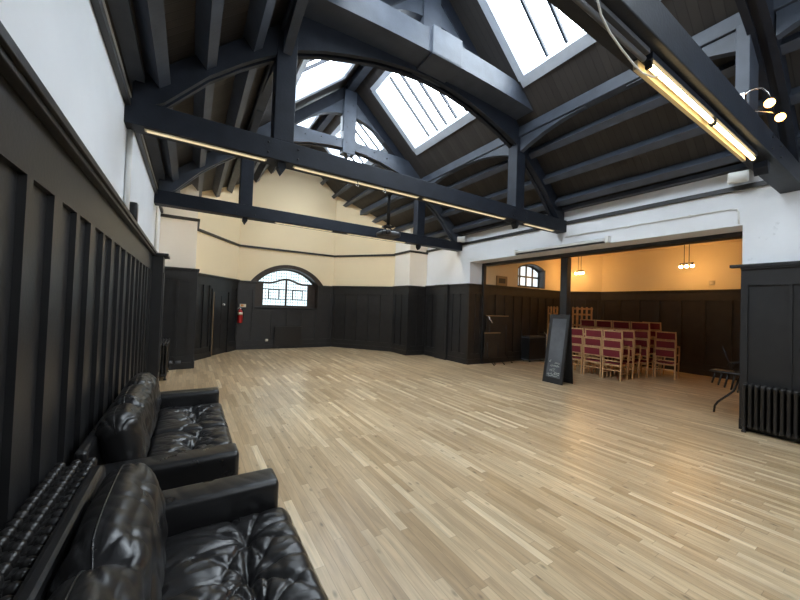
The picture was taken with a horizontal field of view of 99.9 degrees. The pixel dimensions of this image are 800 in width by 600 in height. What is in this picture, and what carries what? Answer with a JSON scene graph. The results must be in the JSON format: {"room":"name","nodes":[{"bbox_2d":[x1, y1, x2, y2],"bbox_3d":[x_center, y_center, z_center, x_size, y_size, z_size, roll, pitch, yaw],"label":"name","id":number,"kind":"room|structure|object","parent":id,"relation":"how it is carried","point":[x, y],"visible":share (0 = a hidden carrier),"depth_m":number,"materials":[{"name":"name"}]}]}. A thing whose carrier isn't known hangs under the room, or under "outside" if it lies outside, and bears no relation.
{"room":"community hall","nodes":[
{"label":"community hall","id":0,"kind":"room"},
{"bbox_2d":[0,0,169,530],"bbox_3d":[-3.211,-0.364,3.948,0.550,4.070,16.500,3,-1,-32],"label":"wall","id":1,"kind":"structure","parent":0,"point":[82,282],"depth_m":2.00,"materials":[{"name":"white paint"}]},
{"bbox_2d":[129,202,137,222],"bbox_3d":[-3.123,-1.027,3.943,0.080,0.220,0.140,3,-1,-32],"label":"speaker","id":2,"kind":"object","parent":1,"relation":"on","point":[133,208],"visible":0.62,"depth_m":3.89,"materials":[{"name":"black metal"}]},
{"bbox_2d":[159,184,199,369],"bbox_3d":[-5.751,-0.676,8.793,0.850,4.719,1.490,3,-1,-32],"label":"wall","id":3,"kind":"structure","parent":0,"point":[178,227],"depth_m":8.23,"materials":[{"name":"beige paint"}]},
{"bbox_2d":[194,184,239,360],"bbox_3d":[-5.816,-1.227,10.640,0.390,5.892,2.475,2,-1,0],"label":"wall","id":4,"kind":"structure","parent":0,"point":[217,249],"depth_m":10.33,"materials":[{"name":"beige paint"}]},
{"bbox_2d":[209,289,230,356],"bbox_3d":[-5.720,0.695,10.702,0.115,2.060,1.060,2,-1,0],"label":"door","id":5,"kind":"structure","parent":4,"relation":"in","point":[220,304],"depth_m":10.69,"materials":[{"name":"black paint"}]},
{"bbox_2d":[236,169,336,349],"bbox_3d":[-4.278,-1.979,12.985,3.640,7.599,0.540,3,-1,-32],"label":"wall","id":6,"kind":"structure","parent":0,"point":[263,246],"depth_m":12.75,"materials":[{"name":"beige paint"}]},
{"bbox_2d":[237,307,243,322],"bbox_3d":[-5.602,0.524,11.801,0.188,0.555,0.158,2,-1,20],"label":"fire extinguisher","id":7,"kind":"object","parent":6,"relation":"attached to","point":[240,312],"visible":1,"depth_m":11.76,"materials":[{"name":"red paint"}]},
{"bbox_2d":[255,268,318,307],"bbox_3d":[-4.340,-0.444,12.947,2.340,1.535,0.480,3,-1,-32],"label":"window","id":8,"kind":"structure","parent":6,"relation":"in","point":[283,287],"depth_m":13.09,"materials":[{"name":"white"}]},
{"bbox_2d":[251,265,322,285],"bbox_3d":[-4.227,-0.951,12.805,2.740,0.740,0.120,3,-1,-32],"label":"trim","id":9,"kind":"structure","parent":6,"relation":"attached to","point":[257,277],"depth_m":12.70,"materials":[{"name":"black wood"}]},
{"bbox_2d":[274,326,301,348],"bbox_3d":[-4.220,1.409,12.671,1.000,0.820,0.088,3,-1,-32],"label":"panel radiator","id":10,"kind":"object","parent":6,"relation":"attached to","point":[283,336],"visible":1,"depth_m":12.63,"materials":[{"name":"black metal"}]},
{"bbox_2d":[331,196,395,351],"bbox_3d":[-1.416,-1.167,13.399,2.671,6.191,0.390,2,-1,20],"label":"wall","id":11,"kind":"structure","parent":0,"point":[364,268],"depth_m":13.28,"materials":[{"name":"beige paint"}]},
{"bbox_2d":[391,228,427,355],"bbox_3d":[0.303,-0.386,12.670,0.900,4.719,1.390,3,-1,-32],"label":"wall","id":12,"kind":"structure","parent":0,"point":[409,291],"depth_m":12.19,"materials":[{"name":"beige paint"}]},
{"bbox_2d":[104,0,799,239],"bbox_3d":[0.343,-3.798,6.048,9.331,4.133,16.800,3,-1,-32],"label":"ceiling","id":13,"kind":"structure","parent":0,"point":[633,141],"depth_m":5.88,"materials":[{"name":"black wood"}]},
{"bbox_2d":[154,85,461,251],"bbox_3d":[-1.398,-3.616,8.822,8.060,4.056,2.940,3,-1,-32],"label":"roof truss","id":14,"kind":"object","parent":13,"relation":"attached to","point":[348,104],"visible":0.8,"depth_m":8.46,"materials":[{"name":"black wood"}]},
{"bbox_2d":[242,217,247,224],"bbox_3d":[-3.472,-1.760,7.522,0.100,0.150,0.120,3,-1,-32],"label":"pendant","id":15,"kind":"object","parent":14,"relation":"attached to","point":[244,219],"depth_m":7.48,"materials":[{"name":"black wood"}]},
{"bbox_2d":[275,222,331,231],"bbox_3d":[-2.311,-1.768,8.177,1.400,0.022,0.060,3,-1,-32],"label":"fluorescent light","id":16,"kind":"object","parent":14,"relation":"attached to","point":[275,222],"visible":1,"depth_m":8.14,"materials":[{"name":"beige plastic"}]},
{"bbox_2d":[347,233,405,242],"bbox_3d":[-0.616,-1.688,9.236,1.800,0.022,0.060,3,-1,-32],"label":"fluorescent light","id":17,"kind":"object","parent":14,"relation":"attached to","point":[347,233],"visible":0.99,"depth_m":9.19,"materials":[{"name":"beige plastic"}]},
{"bbox_2d":[297,116,318,128],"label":"window","id":18,"kind":"structure","parent":13,"relation":"attached to","point":[308,123],"depth_m":10.30,"materials":[{"name":"white glass"}]},
{"bbox_2d":[295,60,354,102],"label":"window","id":19,"kind":"structure","parent":13,"relation":"attached to","point":[313,76],"depth_m":7.70,"materials":[{"name":"white glass"}]},
{"bbox_2d":[324,122,387,164],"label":"window","id":20,"kind":"structure","parent":13,"relation":"attached to","point":[364,137],"depth_m":10.71,"materials":[{"name":"white"}]},
{"bbox_2d":[124,0,588,233],"bbox_3d":[0.467,-3.613,5.837,8.060,4.056,2.940,3,-1,-32],"label":"roof truss","id":21,"kind":"object","parent":13,"relation":"attached to","point":[426,42],"visible":0.95,"depth_m":5.00,"materials":[{"name":"black wood"}]},
{"bbox_2d":[144,128,266,160],"bbox_3d":[-2.286,-1.853,4.065,1.280,0.022,0.060,3,-1,-32],"label":"fluorescent light","id":22,"kind":"object","parent":21,"relation":"attached to","point":[146,130],"visible":1,"depth_m":4.01,"materials":[{"name":"beige plastic"}]},
{"bbox_2d":[276,162,285,175],"bbox_3d":[-1.606,-1.758,4.537,0.100,0.150,0.120,3,-1,-32],"label":"pendant","id":23,"kind":"object","parent":21,"relation":"attached to","point":[280,166],"depth_m":4.49,"materials":[{"name":"black wood"}]},
{"bbox_2d":[293,166,418,197],"bbox_3d":[-0.575,-1.772,5.134,2.080,0.022,0.060,3,-1,-32],"label":"fluorescent light","id":24,"kind":"object","parent":21,"relation":"attached to","point":[294,167],"visible":1,"depth_m":5.03,"materials":[{"name":"beige plastic"}]},
{"bbox_2d":[376,193,399,239],"bbox_3d":[-0.177,-1.488,5.760,0.360,0.840,0.320,3,-1,-32],"label":"projector","id":25,"kind":"object","parent":21,"relation":"hanging from","point":[387,234],"visible":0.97,"depth_m":5.75,"materials":[{"name":"black metal"}]},
{"bbox_2d":[422,198,505,219],"bbox_3d":[1.260,-1.684,6.281,2.050,0.022,0.060,3,-1,-32],"label":"fluorescent light","id":26,"kind":"object","parent":21,"relation":"attached to","point":[425,199],"visible":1,"depth_m":6.18,"materials":[{"name":"beige"}]},
{"bbox_2d":[511,221,518,228],"bbox_3d":[2.410,-1.566,7.046,0.100,0.150,0.120,3,-1,-32],"label":"pendant","id":27,"kind":"object","parent":21,"relation":"attached to","point":[514,224],"depth_m":7.01,"materials":[{"name":"black wood"}]},
{"bbox_2d":[523,223,554,230],"bbox_3d":[3.069,-1.598,7.411,1.020,0.022,0.060,3,-1,-32],"label":"fluorescent light","id":28,"kind":"object","parent":21,"relation":"attached to","point":[523,223],"visible":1,"depth_m":7.38,"materials":[{"name":"beige plastic"}]},
{"bbox_2d":[370,71,474,154],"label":"window","id":29,"kind":"structure","parent":13,"relation":"attached to","point":[424,116],"depth_m":8.56,"materials":[{"name":"white"}]},
{"bbox_2d":[478,0,660,87],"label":"window","id":30,"kind":"structure","parent":13,"relation":"attached to","point":[535,37],"depth_m":5.87,"materials":[{"name":"white"}]},
{"bbox_2d":[547,0,799,193],"bbox_3d":[2.364,-3.611,2.800,8.060,4.056,2.940,3,-1,-32],"label":"roof truss","id":31,"kind":"object","parent":13,"relation":"attached to","point":[755,43],"visible":0.89,"depth_m":3.80,"materials":[{"name":"black wood"}]},
{"bbox_2d":[572,0,649,61],"bbox_3d":[1.116,-1.747,1.993,1.460,0.084,0.060,3,-1,-32],"label":"tube","id":32,"kind":"object","parent":31,"relation":"attached to","point":[621,32],"visible":1,"depth_m":2.14,"materials":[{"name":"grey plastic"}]},
{"bbox_2d":[633,51,757,161],"bbox_3d":[2.857,-1.656,3.119,2.610,0.100,0.125,3,-1,-32],"label":"fluorescent light","id":33,"kind":"object","parent":31,"relation":"attached to","point":[670,85],"visible":0.92,"depth_m":2.88,"materials":[{"name":"white"}]},
{"bbox_2d":[596,0,662,77],"bbox_3d":[1.451,-1.616,2.138,1.012,0.183,0.054,3,-1,-35],"label":"cable","id":34,"kind":"object","parent":33,"relation":"hanging from","point":[598,3],"visible":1,"depth_m":2.04,"materials":[{"name":"plastic"}]},
{"bbox_2d":[753,160,769,176],"bbox_3d":[4.307,-1.564,4.010,0.100,0.150,0.120,3,-1,-32],"label":"pendant","id":35,"kind":"object","parent":31,"relation":"attached to","point":[762,167],"depth_m":3.98,"materials":[{"name":"black wood"}]},
{"bbox_2d":[741,87,786,121],"bbox_3d":[4.423,-2.357,4.010,0.851,0.278,0.222,2,-1,-20],"label":"spot lamp","id":36,"kind":"object","parent":31,"relation":"attached to","point":[770,101],"visible":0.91,"depth_m":3.95,"materials":[{"name":"silver metal"}]},
{"bbox_2d":[159,347,799,599],"bbox_3d":[2.420,2.043,7.586,14.100,0.200,17.100,3,-1,-32],"label":"floor","id":37,"kind":"structure","parent":0,"point":[399,476],"depth_m":3.46,"materials":[{"name":"brown wood"}]},
{"bbox_2d":[0,457,96,599],"bbox_3d":[-1.487,1.298,1.309,0.188,0.758,1.698,3,-1,-32],"label":"radiator","id":38,"kind":"object","parent":37,"relation":"on","point":[23,538],"visible":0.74,"depth_m":1.41,"materials":[{"name":"black metal"}]},
{"bbox_2d":[73,372,238,490],"bbox_3d":[-2.148,1.240,3.187,0.954,0.907,2.200,3,-1,-32],"label":"sofa","id":39,"kind":"object","parent":37,"relation":"on","point":[183,436],"visible":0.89,"depth_m":2.53,"materials":[{"name":"black leather"}]},
{"bbox_2d":[95,372,161,463],"bbox_3d":[-2.381,1.011,3.041,0.302,0.471,1.760,3,-1,-32],"label":"cushion","id":40,"kind":"object","parent":39,"relation":"on","point":[125,431],"depth_m":2.44,"materials":[{"name":"black leather"}]},
{"bbox_2d":[150,403,227,439],"bbox_3d":[-2.261,1.312,3.644,0.654,0.202,0.879,3,-1,-32],"label":"seat cushion","id":41,"kind":"object","parent":39,"relation":"on","point":[172,417],"depth_m":3.54,"materials":[{"name":"black leather"}]},
{"bbox_2d":[147,426,232,456],"bbox_3d":[-1.790,1.316,2.889,0.653,0.197,0.879,3,-1,-32],"label":"seat cushion","id":42,"kind":"object","parent":39,"relation":"on","point":[171,442],"depth_m":2.98,"materials":[{"name":"black leather"}]},
{"bbox_2d":[159,339,169,380],"bbox_3d":[-5.228,1.286,7.457,0.168,0.778,1.090,3,-1,-32],"label":"radiator","id":43,"kind":"object","parent":37,"relation":"on","point":[165,347],"visible":0.86,"depth_m":7.04,"materials":[{"name":"black metal"}]},
{"bbox_2d":[13,463,327,599],"bbox_3d":[-0.658,1.248,1.105,0.995,0.907,2.230,3,-1,-32],"label":"sofa","id":44,"kind":"object","parent":37,"relation":"on","point":[120,536],"visible":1,"depth_m":1.49,"materials":[{"name":"black leather"}]},
{"bbox_2d":[45,463,167,599],"bbox_3d":[-0.884,1.019,0.976,0.306,0.471,1.790,3,-1,-32],"label":"cushion","id":45,"kind":"object","parent":44,"relation":"on","point":[115,547],"depth_m":1.19,"materials":[{"name":"black leather"}]},
{"bbox_2d":[162,507,327,599],"bbox_3d":[-0.784,1.320,1.584,0.695,0.204,0.849,3,-1,-32],"label":"seat cushion","id":46,"kind":"object","parent":44,"relation":"on","point":[224,553],"depth_m":1.62,"materials":[{"name":"black leather"}]},
{"bbox_2d":[484,332,504,365],"bbox_3d":[2.957,1.522,10.490,0.742,1.000,0.220,3,-1,-32],"label":"table","id":47,"kind":"object","parent":37,"relation":"on","point":[492,339],"visible":1,"depth_m":10.54,"materials":[{"name":"brown paint"}]},
{"bbox_2d":[486,315,512,364],"bbox_3d":[3.206,1.269,10.810,1.062,1.535,0.220,3,-1,-32],"label":"table","id":48,"kind":"object","parent":37,"relation":"on","point":[500,323],"visible":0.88,"depth_m":10.96,"materials":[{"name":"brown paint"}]},
{"bbox_2d":[521,332,546,361],"bbox_3d":[4.647,1.606,11.634,0.935,0.996,0.365,3,-1,-32],"label":"case","id":49,"kind":"object","parent":37,"relation":"on","point":[533,347],"visible":0.98,"depth_m":11.46,"materials":[{"name":"metal"}]},
{"bbox_2d":[547,306,551,337],"bbox_3d":[5.179,1.167,11.680,0.048,1.912,0.220,2,-1,-12],"label":"wooden frame","id":50,"kind":"object","parent":37,"relation":"on","point":[550,308],"visible":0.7,"depth_m":11.73,"materials":[{"name":"orange wood"}]},
{"bbox_2d":[553,306,557,313],"bbox_3d":[5.385,1.174,11.690,0.048,1.912,0.220,2,-1,-20],"label":"wooden frame","id":51,"kind":"object","parent":37,"relation":"on","point":[554,307],"visible":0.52,"depth_m":11.70,"materials":[{"name":"orange wood"}]},
{"bbox_2d":[542,314,572,385],"bbox_3d":[3.859,1.177,8.202,0.459,1.664,0.520,3,-1,-32],"label":"chalkboard sign","id":52,"kind":"object","parent":37,"relation":"on","point":[558,364],"visible":1,"depth_m":8.13,"materials":[{"name":"black paint"}]},
{"bbox_2d":[560,257,570,314],"bbox_3d":[4.173,0.472,8.527,0.220,3.100,0.220,3,-1,-32],"label":"post","id":53,"kind":"object","parent":37,"relation":"on","point":[565,279],"visible":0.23,"depth_m":8.48,"materials":[{"name":"black paint"}]},
{"bbox_2d":[572,307,577,363],"bbox_3d":[5.835,1.181,11.252,0.048,1.912,0.220,3,-1,-28],"label":"chair","id":54,"kind":"object","parent":37,"relation":"on","point":[573,308],"visible":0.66,"depth_m":11.24,"materials":[{"name":"orange wood"}]},
{"bbox_2d":[577,307,582,363],"bbox_3d":[5.985,1.186,11.239,0.048,1.912,0.220,3,-1,-36],"label":"chair","id":55,"kind":"object","parent":37,"relation":"on","point":[581,308],"visible":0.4,"depth_m":11.19,"materials":[{"name":"orange wood"}]},
{"bbox_2d":[572,344,588,373],"bbox_3d":[5.134,1.676,9.730,0.460,0.810,0.468,3,-1,-32],"label":"chair","id":56,"kind":"object","parent":37,"relation":"on","point":[575,348],"visible":0.58,"depth_m":9.56,"materials":[{"name":"red fabric"}]},
{"bbox_2d":[572,336,589,365],"bbox_3d":[5.171,1.443,9.753,0.460,0.810,0.468,3,-1,-32],"label":"chair","id":57,"kind":"object","parent":56,"relation":"on","point":[577,340],"visible":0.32,"depth_m":9.57,"materials":[{"name":"red fabric"}]},
{"bbox_2d":[572,328,590,356],"bbox_3d":[5.208,1.209,9.776,0.460,0.810,0.468,3,-1,-32],"label":"chair","id":58,"kind":"object","parent":57,"relation":"on","point":[575,331],"visible":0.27,"depth_m":9.59,"materials":[{"name":"red fabric"}]},
{"bbox_2d":[583,307,587,318],"bbox_3d":[6.134,1.190,11.227,0.048,1.912,0.220,3,-2,-44],"label":"wooden frame","id":59,"kind":"object","parent":37,"relation":"on","point":[586,308],"visible":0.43,"depth_m":11.18,"materials":[{"name":"orange wood"}]},
{"bbox_2d":[587,307,592,364],"bbox_3d":[6.283,1.195,11.214,0.220,1.912,0.048,1,-2,38],"label":"chair","id":60,"kind":"object","parent":37,"relation":"on","point":[591,308],"visible":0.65,"depth_m":11.18,"materials":[{"name":"orange wood"}]},
{"bbox_2d":[583,345,607,377],"bbox_3d":[5.404,1.677,9.297,0.460,0.810,0.468,3,-1,-32],"label":"chair","id":61,"kind":"object","parent":37,"relation":"on","point":[590,350],"visible":0.84,"depth_m":9.22,"materials":[{"name":"brown wood"}]},
{"bbox_2d":[584,337,608,368],"bbox_3d":[5.441,1.443,9.320,0.460,0.810,0.468,3,-1,-32],"label":"chair","id":62,"kind":"object","parent":61,"relation":"on","point":[597,342],"visible":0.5,"depth_m":9.20,"materials":[{"name":"red fabric"}]},
{"bbox_2d":[585,328,602,356],"bbox_3d":[5.478,1.210,9.343,0.460,0.810,0.468,3,-1,-32],"label":"chair","id":63,"kind":"object","parent":62,"relation":"on","point":[595,333],"visible":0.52,"depth_m":9.21,"materials":[{"name":"red fabric"}]},
{"bbox_2d":[594,348,617,373],"bbox_3d":[5.943,1.703,9.681,0.460,0.810,0.468,3,-1,-32],"label":"chair","id":64,"kind":"object","parent":37,"relation":"on","point":[610,348],"visible":0.2,"depth_m":9.72,"materials":[{"name":"brown wood"}]},
{"bbox_2d":[601,347,627,381],"bbox_3d":[5.669,1.677,8.873,0.460,0.810,0.468,3,-1,-32],"label":"chair","id":65,"kind":"object","parent":37,"relation":"on","point":[606,352],"visible":0.96,"depth_m":8.79,"materials":[{"name":"brown wood"}]},
{"bbox_2d":[602,339,628,371],"bbox_3d":[5.706,1.444,8.896,0.460,0.810,0.468,3,-1,-32],"label":"chair","id":66,"kind":"object","parent":65,"relation":"on","point":[607,343],"visible":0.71,"depth_m":8.79,"materials":[{"name":"red fabric"}]},
{"bbox_2d":[603,330,629,362],"bbox_3d":[5.743,1.210,8.919,0.460,0.810,0.468,3,-1,-32],"label":"chair","id":67,"kind":"object","parent":66,"relation":"on","point":[608,334],"visible":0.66,"depth_m":8.81,"materials":[{"name":"red fabric"}]},
{"bbox_2d":[614,348,639,378],"bbox_3d":[6.223,1.704,9.231,0.460,0.810,0.468,3,-1,-32],"label":"chair","id":68,"kind":"object","parent":37,"relation":"on","point":[625,350],"visible":0.59,"depth_m":9.08,"materials":[{"name":"brown wood"}]},
{"bbox_2d":[616,339,639,366],"bbox_3d":[6.260,1.470,9.254,0.460,0.810,0.468,3,-1,-32],"label":"chair","id":69,"kind":"object","parent":68,"relation":"on","point":[628,342],"visible":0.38,"depth_m":9.06,"materials":[{"name":"red fabric"}]},
{"bbox_2d":[615,330,640,360],"bbox_3d":[6.297,1.237,9.277,0.460,0.810,0.468,3,-1,-32],"label":"chair","id":70,"kind":"object","parent":69,"relation":"on","point":[626,334],"visible":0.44,"depth_m":9.11,"materials":[{"name":"red fabric"}]},
{"bbox_2d":[628,347,653,377],"bbox_3d":[6.808,1.729,9.502,0.460,0.810,0.468,3,-1,-32],"label":"chair","id":71,"kind":"object","parent":37,"relation":"on","point":[644,351],"visible":0.66,"depth_m":9.32,"materials":[{"name":"brown wood"}]},
{"bbox_2d":[629,338,653,367],"bbox_3d":[6.845,1.496,9.525,0.460,0.810,0.468,3,-1,-32],"label":"chair","id":72,"kind":"object","parent":71,"relation":"on","point":[644,343],"visible":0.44,"depth_m":9.34,"materials":[{"name":"red fabric"}]},
{"bbox_2d":[630,330,654,359],"bbox_3d":[6.882,1.263,9.548,0.460,0.810,0.468,3,-1,-32],"label":"chair","id":73,"kind":"object","parent":72,"relation":"on","point":[639,334],"visible":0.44,"depth_m":9.39,"materials":[{"name":"red fabric"}]},
{"bbox_2d":[631,321,655,351],"bbox_3d":[6.919,1.029,9.571,0.460,0.810,0.468,3,-1,-32],"label":"chair","id":74,"kind":"object","parent":73,"relation":"on","point":[645,326],"visible":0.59,"depth_m":9.45,"materials":[{"name":"red fabric"}]},
{"bbox_2d":[640,346,664,375],"bbox_3d":[7.438,1.760,9.908,0.460,0.810,0.468,3,-1,-32],"label":"chair","id":75,"kind":"object","parent":37,"relation":"on","point":[651,348],"visible":0.33,"depth_m":9.83,"materials":[{"name":"brown wood"}]},
{"bbox_2d":[642,338,664,366],"bbox_3d":[7.475,1.526,9.931,0.460,0.810,0.468,3,-1,-32],"label":"chair","id":76,"kind":"object","parent":75,"relation":"on","point":[651,339],"visible":0.06,"depth_m":9.79,"materials":[{"name":"brown wood"}]},
{"bbox_2d":[642,330,665,357],"bbox_3d":[7.512,1.293,9.954,0.460,0.810,0.468,3,-1,-32],"label":"chair","id":77,"kind":"object","parent":76,"relation":"on","point":[652,332],"visible":0.06,"depth_m":9.81,"materials":[{"name":"brown wood"}]},
{"bbox_2d":[650,322,661,330],"bbox_3d":[7.549,1.059,9.977,0.460,0.810,0.468,3,-1,-32],"label":"chair","id":78,"kind":"object","parent":77,"relation":"on","point":[653,325],"visible":0.16,"depth_m":9.78,"materials":[{"name":"red fabric"}]},
{"bbox_2d":[654,348,678,379],"bbox_3d":[7.393,1.746,9.319,0.460,0.810,0.468,3,-1,-37],"label":"chair","id":79,"kind":"object","parent":37,"relation":"on","point":[668,353],"visible":0.97,"depth_m":9.23,"materials":[{"name":"brown wood"}]},
{"bbox_2d":[655,339,679,366],"bbox_3d":[7.428,1.512,9.345,0.460,0.810,0.468,3,-1,-37],"label":"chair","id":80,"kind":"object","parent":79,"relation":"on","point":[665,344],"visible":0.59,"depth_m":9.23,"materials":[{"name":"red fabric"}]},
{"bbox_2d":[655,331,679,361],"bbox_3d":[7.463,1.279,9.370,0.460,0.810,0.468,3,-1,-37],"label":"chair","id":81,"kind":"object","parent":80,"relation":"on","point":[660,335],"visible":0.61,"depth_m":9.23,"materials":[{"name":"brown wood"}]},
{"bbox_2d":[709,346,739,411],"bbox_3d":[5.966,1.432,5.993,0.387,1.204,0.620,3,-1,-32],"label":"chair","id":82,"kind":"object","parent":37,"relation":"on","point":[732,371],"visible":0.57,"depth_m":5.98,"materials":[{"name":"metal"}]},
{"bbox_2d":[709,368,739,375],"bbox_3d":[5.965,1.297,5.992,0.360,0.040,0.620,3,-1,-32],"label":"seat","id":83,"kind":"object","parent":82,"relation":"on","point":[733,372],"depth_m":6.01,"materials":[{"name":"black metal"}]},
{"bbox_2d":[741,383,799,438],"bbox_3d":[5.664,1.625,4.410,0.178,0.728,1.698,3,-1,-32],"label":"radiator","id":84,"kind":"object","parent":37,"relation":"on","point":[763,406],"visible":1,"depth_m":4.84,"materials":[{"name":"black metal"}]},
{"bbox_3d":[6.029,1.728,10.749,0.460,0.810,0.468,3,-1,-32],"label":"chair","id":85,"kind":"object","parent":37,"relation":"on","visible":0},
{"bbox_3d":[6.066,1.495,10.772,0.460,0.810,0.468,3,-1,-32],"label":"chair","id":86,"kind":"object","parent":85,"relation":"on","visible":0},
{"bbox_2d":[579,326,594,333],"bbox_3d":[6.103,1.262,10.795,0.460,0.810,0.468,3,-1,-32],"label":"chair","id":87,"kind":"object","parent":86,"relation":"on","point":[579,326],"visible":0.1,"depth_m":10.69,"materials":[{"name":"brown wood"}]},
{"bbox_2d":[580,319,595,326],"bbox_3d":[6.140,1.028,10.818,0.460,0.810,0.468,3,-1,-32],"label":"chair","id":88,"kind":"object","parent":87,"relation":"on","point":[583,322],"visible":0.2,"depth_m":10.71,"materials":[{"name":"red fabric"}]},
{"bbox_2d":[484,259,560,363],"bbox_3d":[4.327,0.174,11.977,4.270,3.850,0.510,3,-1,-32],"label":"wall","id":89,"kind":"structure","parent":0,"point":[526,308],"depth_m":11.61,"materials":[{"name":"beige paint"}]},
{"bbox_2d":[496,276,506,285],"bbox_3d":[3.380,-0.631,11.164,0.500,0.320,0.045,3,-1,-32],"label":"air vent","id":90,"kind":"object","parent":89,"relation":"in","point":[500,280],"visible":0.93,"depth_m":11.13,"materials":[{"name":"brown metal"}]},
{"bbox_2d":[499,278,505,283],"bbox_3d":[3.389,-0.631,11.149,0.300,0.160,0.010,3,-1,-32],"label":"grille","id":91,"kind":"object","parent":90,"relation":"attached to","point":[501,280],"depth_m":11.15,"materials":[{"name":"brown metal"}]},
{"bbox_2d":[518,264,545,288],"bbox_3d":[4.642,-0.863,12.156,1.530,0.850,0.320,3,-1,-32],"label":"window","id":92,"kind":"structure","parent":89,"relation":"in","point":[529,275],"depth_m":12.37,"materials":[{"name":"white"}]},
{"bbox_2d":[570,256,602,354],"bbox_3d":[6.847,0.278,12.796,1.375,3.850,0.410,2,-1,22],"label":"wall","id":93,"kind":"structure","parent":0,"point":[586,288],"depth_m":12.62,"materials":[{"name":"beige paint"}]},
{"bbox_2d":[424,169,799,442],"bbox_3d":[4.287,-0.033,7.383,0.720,4.070,14.380,3,-1,-32],"label":"wall","id":94,"kind":"structure","parent":0,"point":[769,224],"depth_m":5.83,"materials":[{"name":"white paint"}]},
{"bbox_2d":[457,236,465,241],"bbox_3d":[1.942,-1.914,10.606,0.240,0.196,0.281,1,-1,23],"label":"wall speaker","id":95,"kind":"object","parent":94,"relation":"attached to","point":[459,238],"visible":1,"depth_m":10.49,"materials":[{"name":"white plastic"}]},
{"bbox_2d":[514,236,610,254],"bbox_3d":[3.690,-1.256,7.941,0.120,0.125,2.360,3,-1,-32],"label":"projector screen","id":96,"kind":"object","parent":94,"relation":"attached to","point":[607,239],"visible":1,"depth_m":7.68,"materials":[{"name":"white plastic"}]},
{"bbox_2d":[480,231,742,363],"bbox_3d":[4.287,0.429,8.197,0.260,3.180,6.080,3,-1,-32],"label":"trim","id":97,"kind":"structure","parent":94,"relation":"attached to","point":[735,235],"depth_m":7.65,"materials":[{"name":"black paint"}]},
{"bbox_2d":[565,208,739,236],"bbox_3d":[4.610,-1.345,6.574,0.035,0.280,2.933,3,-1,-32],"label":"conduit pipe","id":98,"kind":"object","parent":94,"relation":"attached to","point":[626,226],"visible":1,"depth_m":6.15,"materials":[{"name":"white plastic"}]},
{"bbox_2d":[727,170,748,184],"bbox_3d":[5.284,-1.909,5.266,0.240,0.196,0.281,1,-2,43],"label":"wall speaker","id":99,"kind":"object","parent":94,"relation":"attached to","point":[740,176],"visible":1,"depth_m":5.18,"materials":[{"name":"white plastic"}]},
{"bbox_2d":[729,171,746,182],"bbox_3d":[5.201,-1.891,5.177,0.200,0.130,0.014,1,12,43],"label":"grille","id":100,"kind":"object","parent":99,"relation":"attached to","point":[740,176],"depth_m":5.18,"materials":[{"name":"white plastic"}]},
{"bbox_2d":[589,239,741,255],"bbox_3d":[6.779,-1.777,9.127,5.290,0.100,7.900,3,-1,-32],"label":"ceiling","id":101,"kind":"structure","parent":0,"point":[733,240],"depth_m":10.50,"materials":[{"name":"beige paint"}]},
{"bbox_2d":[575,256,583,274],"bbox_3d":[6.500,-1.300,12.172,0.084,0.747,0.364,2,-1,-22],"label":"pendant light","id":102,"kind":"object","parent":101,"relation":"hanging from","point":[581,256],"visible":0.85,"depth_m":12.15,"materials":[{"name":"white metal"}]},
{"bbox_2d":[679,244,693,267],"bbox_3d":[8.206,-1.294,9.630,0.084,0.747,0.364,2,-1,-22],"label":"pendant light","id":103,"kind":"object","parent":101,"relation":"hanging from","point":[691,263],"visible":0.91,"depth_m":9.61,"materials":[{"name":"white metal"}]},
{"bbox_2d":[601,241,741,380],"bbox_3d":[9.205,0.297,9.761,0.340,3.850,6.400,3,-1,-32],"label":"wall","id":104,"kind":"structure","parent":0,"point":[647,286],"depth_m":10.26,"materials":[{"name":"beige paint"}]},
{"bbox_3d":[6.363,1.262,10.379,0.460,0.810,0.468,3,-1,-32],"label":"chair","id":105,"kind":"object","parent":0,"visible":0},
{"bbox_2d":[596,320,611,328],"bbox_3d":[6.400,1.028,10.402,0.460,0.810,0.468,3,-1,-32],"label":"chair","id":106,"kind":"object","parent":105,"relation":"on","point":[599,323],"visible":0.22,"depth_m":10.29,"materials":[{"name":"red fabric"}]},
{"bbox_3d":[6.622,1.262,9.964,0.460,0.810,0.468,3,-1,-32],"label":"chair","id":107,"kind":"object","parent":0,"visible":0},
{"bbox_2d":[612,321,635,338],"bbox_3d":[6.659,1.029,9.987,0.460,0.810,0.468,3,-1,-32],"label":"chair","id":108,"kind":"object","parent":107,"relation":"on","point":[616,324],"visible":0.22,"depth_m":9.87,"materials":[{"name":"red fabric"}]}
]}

